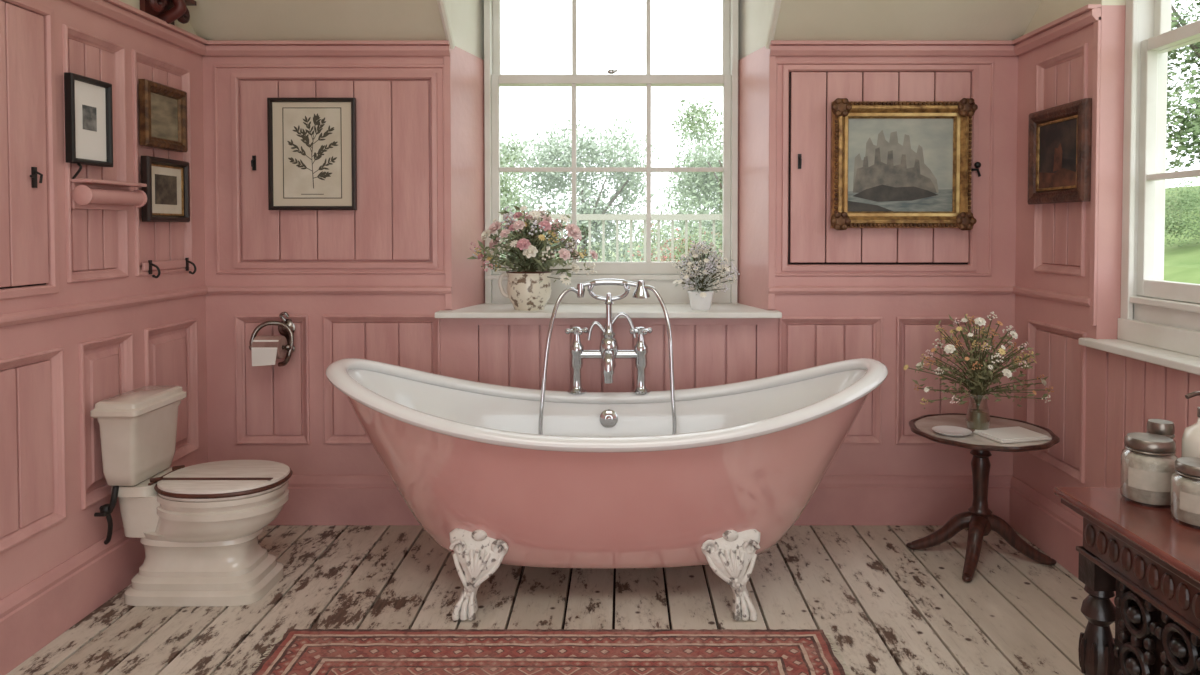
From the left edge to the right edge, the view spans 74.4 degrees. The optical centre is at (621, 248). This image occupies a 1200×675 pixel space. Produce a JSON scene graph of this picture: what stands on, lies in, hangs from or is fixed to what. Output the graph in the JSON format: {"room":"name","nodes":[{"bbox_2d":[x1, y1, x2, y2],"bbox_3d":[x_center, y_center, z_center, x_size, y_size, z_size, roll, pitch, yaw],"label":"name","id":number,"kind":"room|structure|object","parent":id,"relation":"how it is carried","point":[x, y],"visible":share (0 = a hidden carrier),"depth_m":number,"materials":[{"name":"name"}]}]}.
{"room":"bathroom","nodes":[
{"label":"bathroom","id":0,"kind":"room"},
{"bbox_2d":[0,0,207,599],"bbox_3d":[-1.882,-0.459,1.088,0.091,3.500,5.200,0,2,0],"label":"wall","id":1,"kind":"structure","parent":0,"point":[54,372],"depth_m":2.77,"materials":[{"name":"pink paint"}]},
{"bbox_2d":[0,0,58,298],"bbox_3d":[-1.840,-0.306,2.218,0.052,0.920,0.706,0,2,0],"label":"door","id":2,"kind":"structure","parent":1,"relation":"in","point":[29,250],"depth_m":2.45,"materials":[{"name":"pink paint"}]},
{"bbox_2d":[0,527,144,674],"bbox_3d":[-1.835,1.186,1.031,0.026,0.215,5.000,0,2,0],"label":"baseboard","id":3,"kind":"structure","parent":1,"relation":"attached to","point":[35,614],"depth_m":2.58,"materials":[{"name":"pink paint"}]},
{"bbox_2d":[64,72,112,166],"bbox_3d":[-1.822,-0.435,2.706,0.026,0.295,0.208,0,2,0],"label":"framed print","id":4,"kind":"object","parent":1,"relation":"attached to","point":[88,101],"visible":1,"depth_m":2.70,"materials":[{"name":"white paper"}]},
{"bbox_2d":[82,105,96,131],"bbox_3d":[-1.823,-0.447,2.705,0.002,0.083,0.070,0,2,0],"label":"print","id":5,"kind":"object","parent":4,"relation":"attached to","point":[89,112],"depth_m":2.70},
{"bbox_2d":[0,0,207,326],"bbox_3d":[-1.823,-0.287,0.993,0.050,1.106,5.000,0,2,0],"label":"trim","id":6,"kind":"structure","parent":1,"relation":"attached to","point":[116,10],"depth_m":2.91,"materials":[{"name":"pink paint"}]},
{"bbox_2d":[140,0,195,25],"bbox_3d":[-1.787,-0.947,3.126,0.122,0.131,0.260,0,2,0],"label":"carved ornament","id":7,"kind":"object","parent":6,"relation":"on","point":[169,11],"visible":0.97,"depth_m":3.11,"materials":[{"name":"red wood"}]},
{"bbox_2d":[70,163,146,210],"bbox_3d":[-1.810,-0.215,2.795,0.076,0.153,0.322,0,2,0],"label":"wall shelf","id":8,"kind":"object","parent":1,"relation":"attached to","point":[98,194],"visible":1,"depth_m":2.75,"materials":[{"name":"pink paint"}]},
{"bbox_2d":[138,79,187,151],"bbox_3d":[-1.818,-0.523,3.142,0.034,0.251,0.281,0,2,0],"label":"framed painting","id":9,"kind":"object","parent":1,"relation":"attached to","point":[162,108],"visible":1,"depth_m":3.13,"materials":[{"name":"brown wood"}]},
{"bbox_2d":[141,156,189,221],"bbox_3d":[-1.820,-0.233,3.160,0.030,0.252,0.290,0,2,0],"label":"framed print","id":10,"kind":"object","parent":1,"relation":"attached to","point":[167,191],"visible":1,"depth_m":3.15,"materials":[{"name":"brown wood"}]},
{"bbox_2d":[142,258,196,277],"bbox_3d":[-1.822,0.077,3.203,0.052,0.071,0.330,0,2,0],"label":"hook rail","id":11,"kind":"object","parent":1,"relation":"attached to","point":[148,266],"visible":1,"depth_m":3.18,"materials":[{"name":"pink paint"}]},
{"bbox_2d":[6,525,1114,674],"bbox_3d":[-0.051,1.319,1.185,3.793,0.060,5.300,0,2,0],"label":"floor","id":12,"kind":"structure","parent":0,"point":[888,607],"depth_m":2.77,"materials":[{"name":"white wood"}]},
{"bbox_2d":[90,386,292,606],"bbox_3d":[-1.534,0.885,2.894,0.620,0.718,0.390,0,2,0],"label":"toilet","id":13,"kind":"object","parent":12,"relation":"on","point":[198,527],"visible":1,"depth_m":2.79,"materials":[{"name":"beige ceramic"}]},
{"bbox_2d":[248,629,850,674],"bbox_3d":[-0.216,1.264,1.956,1.788,0.009,1.252,0,2,0],"label":"rug","id":14,"kind":"object","parent":12,"relation":"on","point":[299,651],"visible":1,"depth_m":2.43,"materials":[{"name":"fabric"}]},
{"bbox_2d":[326,279,887,620],"bbox_3d":[-0.055,0.688,2.975,2.074,1.109,0.802,0,2,0],"label":"bathtub","id":15,"kind":"object","parent":12,"relation":"on","point":[716,476],"visible":1,"depth_m":2.70,"materials":[{"name":"pink ceramic"}]},
{"bbox_2d":[347,369,866,436],"bbox_3d":[-0.055,0.761,2.971,1.970,0.628,0.690,0,2,0],"label":"basin","id":16,"kind":"object","parent":15,"relation":"in","point":[385,402],"depth_m":3.22,"materials":[{"name":"white ceramic"}]},
{"bbox_2d":[538,279,676,434],"bbox_3d":[-0.058,0.575,3.212,0.552,0.896,0.322,0,2,0],"label":"mixer tap","id":17,"kind":"object","parent":15,"relation":"on","point":[574,411],"depth_m":3.29,"materials":[{"name":"silver metal"}]},
{"bbox_2d":[906,413,1059,581],"bbox_3d":[1.432,0.978,3.157,0.548,0.521,0.548,0,2,0],"label":"side table","id":18,"kind":"object","parent":12,"relation":"on","point":[980,520],"visible":0.82,"depth_m":3.12,"materials":[{"name":"brown wood"}]},
{"bbox_2d":[932,426,971,436],"bbox_3d":[1.290,0.716,3.090,0.146,0.012,0.146,0,2,0],"label":"saucer","id":19,"kind":"object","parent":18,"relation":"on","point":[955,431],"visible":1,"depth_m":3.10,"materials":[{"name":"white ceramic"}]},
{"bbox_2d":[966,392,989,431],"bbox_3d":[1.405,0.645,3.118,0.090,0.150,0.090,0,2,0],"label":"glass vase","id":20,"kind":"object","parent":18,"relation":"on","point":[976,420],"visible":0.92,"depth_m":3.09,"materials":[{"name":"clear glass"}]},
{"bbox_2d":[903,312,1053,410],"bbox_3d":[1.399,0.464,3.123,0.573,0.442,0.392,0,2,0],"label":"bouquet","id":21,"kind":"object","parent":20,"relation":"in","point":[977,382],"visible":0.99,"depth_m":3.09,"materials":[{"name":"green plant"}]},
{"bbox_2d":[973,426,1051,443],"bbox_3d":[1.500,0.715,3.040,0.220,0.014,0.160,0,2,-14],"label":"notepaper","id":22,"kind":"object","parent":18,"relation":"on","point":[1006,434],"visible":1,"depth_m":3.01,"materials":[{"name":"white paper"}]},
{"bbox_2d":[1054,487,1199,674],"bbox_3d":[1.358,0.925,1.330,0.715,0.720,1.030,0,2,0],"label":"console table","id":23,"kind":"object","parent":12,"relation":"on","point":[1135,550],"visible":0.99,"depth_m":1.63,"materials":[{"name":"brown wood"}]},
{"bbox_2d":[1120,432,1177,504],"bbox_3d":[1.160,0.485,1.738,0.106,0.140,0.106,0,2,0],"label":"jar","id":24,"kind":"object","parent":23,"relation":"on","point":[1148,460],"visible":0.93,"depth_m":1.70,"materials":[{"name":"clear glass"}]},
{"bbox_2d":[1146,419,1175,454],"bbox_3d":[1.226,0.473,1.800,0.060,0.160,0.060,0,2,0],"label":"jar","id":25,"kind":"object","parent":23,"relation":"on","point":[1154,426],"visible":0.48,"depth_m":1.78,"materials":[{"name":"silver glass"}]},
{"bbox_2d":[1170,457,1199,525],"bbox_3d":[1.182,0.497,1.608,0.108,0.122,0.108,0,2,0],"label":"jar","id":26,"kind":"object","parent":23,"relation":"on","point":[1185,481],"visible":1,"depth_m":1.59,"materials":[{"name":"clear glass"}]},
{"bbox_2d":[1181,391,1199,457],"bbox_3d":[1.274,0.431,1.724,0.091,0.247,0.088,0,2,0],"label":"pump bottle","id":27,"kind":"object","parent":23,"relation":"on","point":[1190,438],"visible":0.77,"depth_m":1.72,"materials":[{"name":"beige ceramic"}]},
{"bbox_2d":[202,46,1017,475],"bbox_3d":[-0.051,0.157,3.735,3.793,2.130,0.481,0,2,0],"label":"wall","id":28,"kind":"structure","parent":0,"point":[291,414],"depth_m":3.52,"materials":[{"name":"pink paint"}]},
{"bbox_2d":[249,312,294,366],"bbox_3d":[-1.533,0.399,3.474,0.188,0.240,0.084,0,2,0],"label":"toilet roll holder","id":29,"kind":"object","parent":28,"relation":"attached to","point":[286,328],"visible":0.92,"depth_m":3.46,"materials":[{"name":"silver metal"}]},
{"bbox_2d":[251,336,286,365],"bbox_3d":[-1.537,0.443,3.446,0.116,0.125,0.102,0,2,0],"label":"toilet roll","id":30,"kind":"object","parent":29,"relation":"on","point":[265,350],"visible":0.97,"depth_m":3.40,"materials":[{"name":"paper"}]},
{"bbox_2d":[231,73,437,267],"bbox_3d":[-1.267,-0.344,3.484,0.906,0.863,0.052,0,2,0],"label":"door","id":31,"kind":"structure","parent":28,"relation":"in","point":[394,223],"depth_m":3.49,"materials":[{"name":"pink paint"}]},
{"bbox_2d":[267,98,356,209],"bbox_3d":[-1.359,-0.415,3.464,0.381,0.490,0.026,0,2,0],"label":"framed print","id":32,"kind":"object","parent":31,"relation":"attached to","point":[312,152],"visible":1,"depth_m":3.46,"materials":[{"name":"beige paper"}]},
{"bbox_2d":[435,0,781,317],"bbox_3d":[-0.059,-0.741,3.662,1.505,2.071,0.540,0,2,0],"label":"window","id":33,"kind":"structure","parent":28,"relation":"in","point":[661,276],"depth_m":3.84,"materials":[{"name":"white paint"}]},
{"bbox_2d":[498,270,552,310],"bbox_3d":[-0.417,0.185,3.556,0.211,0.173,0.211,-1,2,-45],"label":"jug","id":34,"kind":"object","parent":33,"relation":"on","point":[524,290],"visible":0.94,"depth_m":3.48,"materials":[{"name":"beige ceramic"}]},
{"bbox_2d":[467,205,597,284],"bbox_3d":[-0.399,0.019,3.555,0.585,0.427,0.333,0,2,-3],"label":"bouquet","id":35,"kind":"object","parent":34,"relation":"in","point":[531,248],"visible":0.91,"depth_m":3.51,"materials":[{"name":"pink plant"}]},
{"bbox_2d":[687,290,713,309],"bbox_3d":[0.352,0.230,3.537,0.124,0.085,0.124,0,2,0],"label":"plant pot","id":36,"kind":"object","parent":33,"relation":"on","point":[697,302],"visible":0.95,"depth_m":3.50,"materials":[{"name":"white ceramic"}]},
{"bbox_2d":[672,241,739,297],"bbox_3d":[0.368,0.098,3.535,0.298,0.271,0.241,0,2,-13],"label":"potted plant","id":37,"kind":"object","parent":36,"relation":"in","point":[704,268],"visible":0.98,"depth_m":3.50,"materials":[{"name":"grey plant"}]},
{"bbox_2d":[204,40,1016,308],"bbox_3d":[-0.051,-0.318,3.468,3.593,1.174,0.050,0,2,0],"label":"trim","id":38,"kind":"structure","parent":28,"relation":"attached to","point":[214,47],"depth_m":3.48,"materials":[{"name":"pink paint"}]},
{"bbox_2d":[268,476,1011,524],"bbox_3d":[-0.051,1.121,3.518,3.593,0.215,0.026,0,2,0],"label":"baseboard","id":39,"kind":"structure","parent":28,"relation":"attached to","point":[313,500],"depth_m":3.51,"materials":[{"name":"pink paint"}]},
{"bbox_2d":[781,65,980,270],"bbox_3d":[1.140,-0.355,3.479,0.867,0.911,0.062,0,2,0],"label":"door","id":40,"kind":"structure","parent":28,"relation":"in","point":[809,243],"depth_m":3.49,"materials":[{"name":"pink paint"}]},
{"bbox_2d":[830,98,977,229],"bbox_3d":[1.221,-0.366,3.443,0.632,0.571,0.066,0,2,0],"label":"framed painting","id":41,"kind":"object","parent":40,"relation":"attached to","point":[895,164],"visible":1,"depth_m":3.46,"materials":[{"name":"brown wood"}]},
{"bbox_2d":[187,0,1041,59],"bbox_3d":[-0.051,-1.464,1.162,3.693,1.293,5.500,0,2,0],"label":"ceiling","id":42,"kind":"structure","parent":0,"point":[459,22],"depth_m":3.39,"materials":[{"name":"beige paint"}]},
{"bbox_2d":[1013,0,1199,519],"bbox_3d":[1.839,-0.459,1.088,0.211,3.500,5.200,0,2,0],"label":"wall","id":43,"kind":"structure","parent":0,"point":[1098,398],"depth_m":3.03,"materials":[{"name":"pink paint"}]},
{"bbox_2d":[1012,4,1100,325],"bbox_3d":[1.720,-0.311,3.191,0.050,1.174,0.604,0,2,0],"label":"trim","id":44,"kind":"structure","parent":43,"relation":"attached to","point":[1090,14],"depth_m":2.91,"materials":[{"name":"pink paint"}]},
{"bbox_2d":[1028,98,1091,203],"bbox_3d":[1.715,-0.370,3.115,0.034,0.380,0.399,0,2,0],"label":"framed painting","id":45,"kind":"object","parent":43,"relation":"attached to","point":[1059,137],"visible":1,"depth_m":3.08,"materials":[{"name":"brown wood"}]},
{"bbox_2d":[1009,476,1115,605],"bbox_3d":[1.732,1.186,1.031,0.026,0.215,5.000,0,2,0],"label":"baseboard","id":46,"kind":"structure","parent":43,"relation":"attached to","point":[1046,524],"depth_m":3.21,"materials":[{"name":"pink paint"}]},
{"bbox_2d":[1078,0,1199,374],"bbox_3d":[1.835,-0.573,2.294,0.270,1.895,1.256,0,2,0],"label":"window","id":47,"kind":"structure","parent":43,"relation":"in","point":[1159,320],"depth_m":2.83,"materials":[{"name":"white paint"}]},
{"label":"outside","id":48,"kind":"structure","parent":0,"visible":0},
{"bbox_2d":[552,242,719,261],"bbox_3d":[10.000,0.934,30.035,100.000,0.200,120.000,0,2,0],"label":"ground","id":49,"kind":"structure","parent":48,"point":[567,242],"depth_m":52.29,"materials":[{"name":"green plant"}]},
{"bbox_2d":[500,137,526,243],"bbox_3d":[-3.321,-0.773,15.047,3.216,4.003,2.592,0,2,-3],"label":"tree","id":50,"kind":"object","parent":49,"relation":"on","point":[504,190],"visible":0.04,"depth_m":15.04,"materials":[{"name":"green plant"}]},
{"bbox_2d":[500,132,537,229],"bbox_3d":[-5.553,-1.544,25.922,6.842,4.978,4.640,0,2,0],"label":"tree","id":51,"kind":"object","parent":49,"relation":"on","point":[517,142],"visible":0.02,"depth_m":26.24,"materials":[{"name":"green plant"}]},
{"bbox_2d":[500,227,571,260],"bbox_3d":[-1.843,0.349,10.487,2.741,1.682,2.240,0,2,0],"label":"shrub","id":52,"kind":"object","parent":49,"relation":"on","point":[502,227],"visible":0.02,"depth_m":9.87,"materials":[{"name":"green plant"}]},
{"bbox_2d":[500,115,679,261],"bbox_3d":[-1.075,-1.142,20.072,5.044,4.479,2.969,0,2,11],"label":"tree","id":53,"kind":"object","parent":49,"relation":"on","point":[554,181],"visible":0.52,"depth_m":19.85,"materials":[{"name":"green plant"}]},
{"bbox_2d":[500,214,721,261],"bbox_3d":[0.050,0.530,8.032,6.300,1.760,0.110,0,2,0],"label":"fence","id":54,"kind":"object","parent":49,"relation":"on","point":[589,217],"visible":0.09,"depth_m":8.00,"materials":[{"name":"beige paint"}]},
{"bbox_2d":[624,220,721,261],"bbox_3d":[1.026,0.341,10.440,2.065,1.537,1.552,0,2,18],"label":"shrub","id":55,"kind":"object","parent":49,"relation":"on","point":[679,251],"visible":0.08,"depth_m":10.52,"materials":[{"name":"green plant"}]},
{"bbox_2d":[652,126,722,261],"bbox_3d":[3.948,-1.490,24.843,6.838,4.927,4.615,0,2,9],"label":"tree","id":56,"kind":"object","parent":49,"relation":"on","point":[696,151],"visible":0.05,"depth_m":24.27,"materials":[{"name":"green plant"}]},
{"bbox_2d":[656,96,722,260],"bbox_3d":[2.360,-0.788,13.570,3.478,4.108,2.731,0,2,0],"label":"tree","id":57,"kind":"object","parent":49,"relation":"on","point":[714,182],"visible":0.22,"depth_m":13.60,"materials":[{"name":"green plant"}]},
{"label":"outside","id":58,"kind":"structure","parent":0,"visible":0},
{"bbox_2d":[1164,186,1199,283],"bbox_3d":[16.600,-0.159,12.950,26.800,2.920,18.100,0,2,0],"label":"grass bank","id":59,"kind":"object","parent":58,"point":[1181,264],"depth_m":9.16,"materials":[{"name":"green plant"}]},
{"bbox_2d":[1164,177,1199,247],"bbox_3d":[6.892,-0.479,9.584,1.479,0.939,1.120,0,2,0],"label":"shrub","id":60,"kind":"object","parent":59,"relation":"on","point":[1181,226],"visible":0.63,"depth_m":9.49,"materials":[{"name":"green plant"}]},
{"bbox_2d":[1166,0,1199,171],"bbox_3d":[10.382,-3.676,13.628,5.257,5.281,3.597,0,2,-4],"label":"tree","id":61,"kind":"object","parent":59,"relation":"on","point":[1192,126],"visible":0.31,"depth_m":13.35,"materials":[{"name":"green plant"}]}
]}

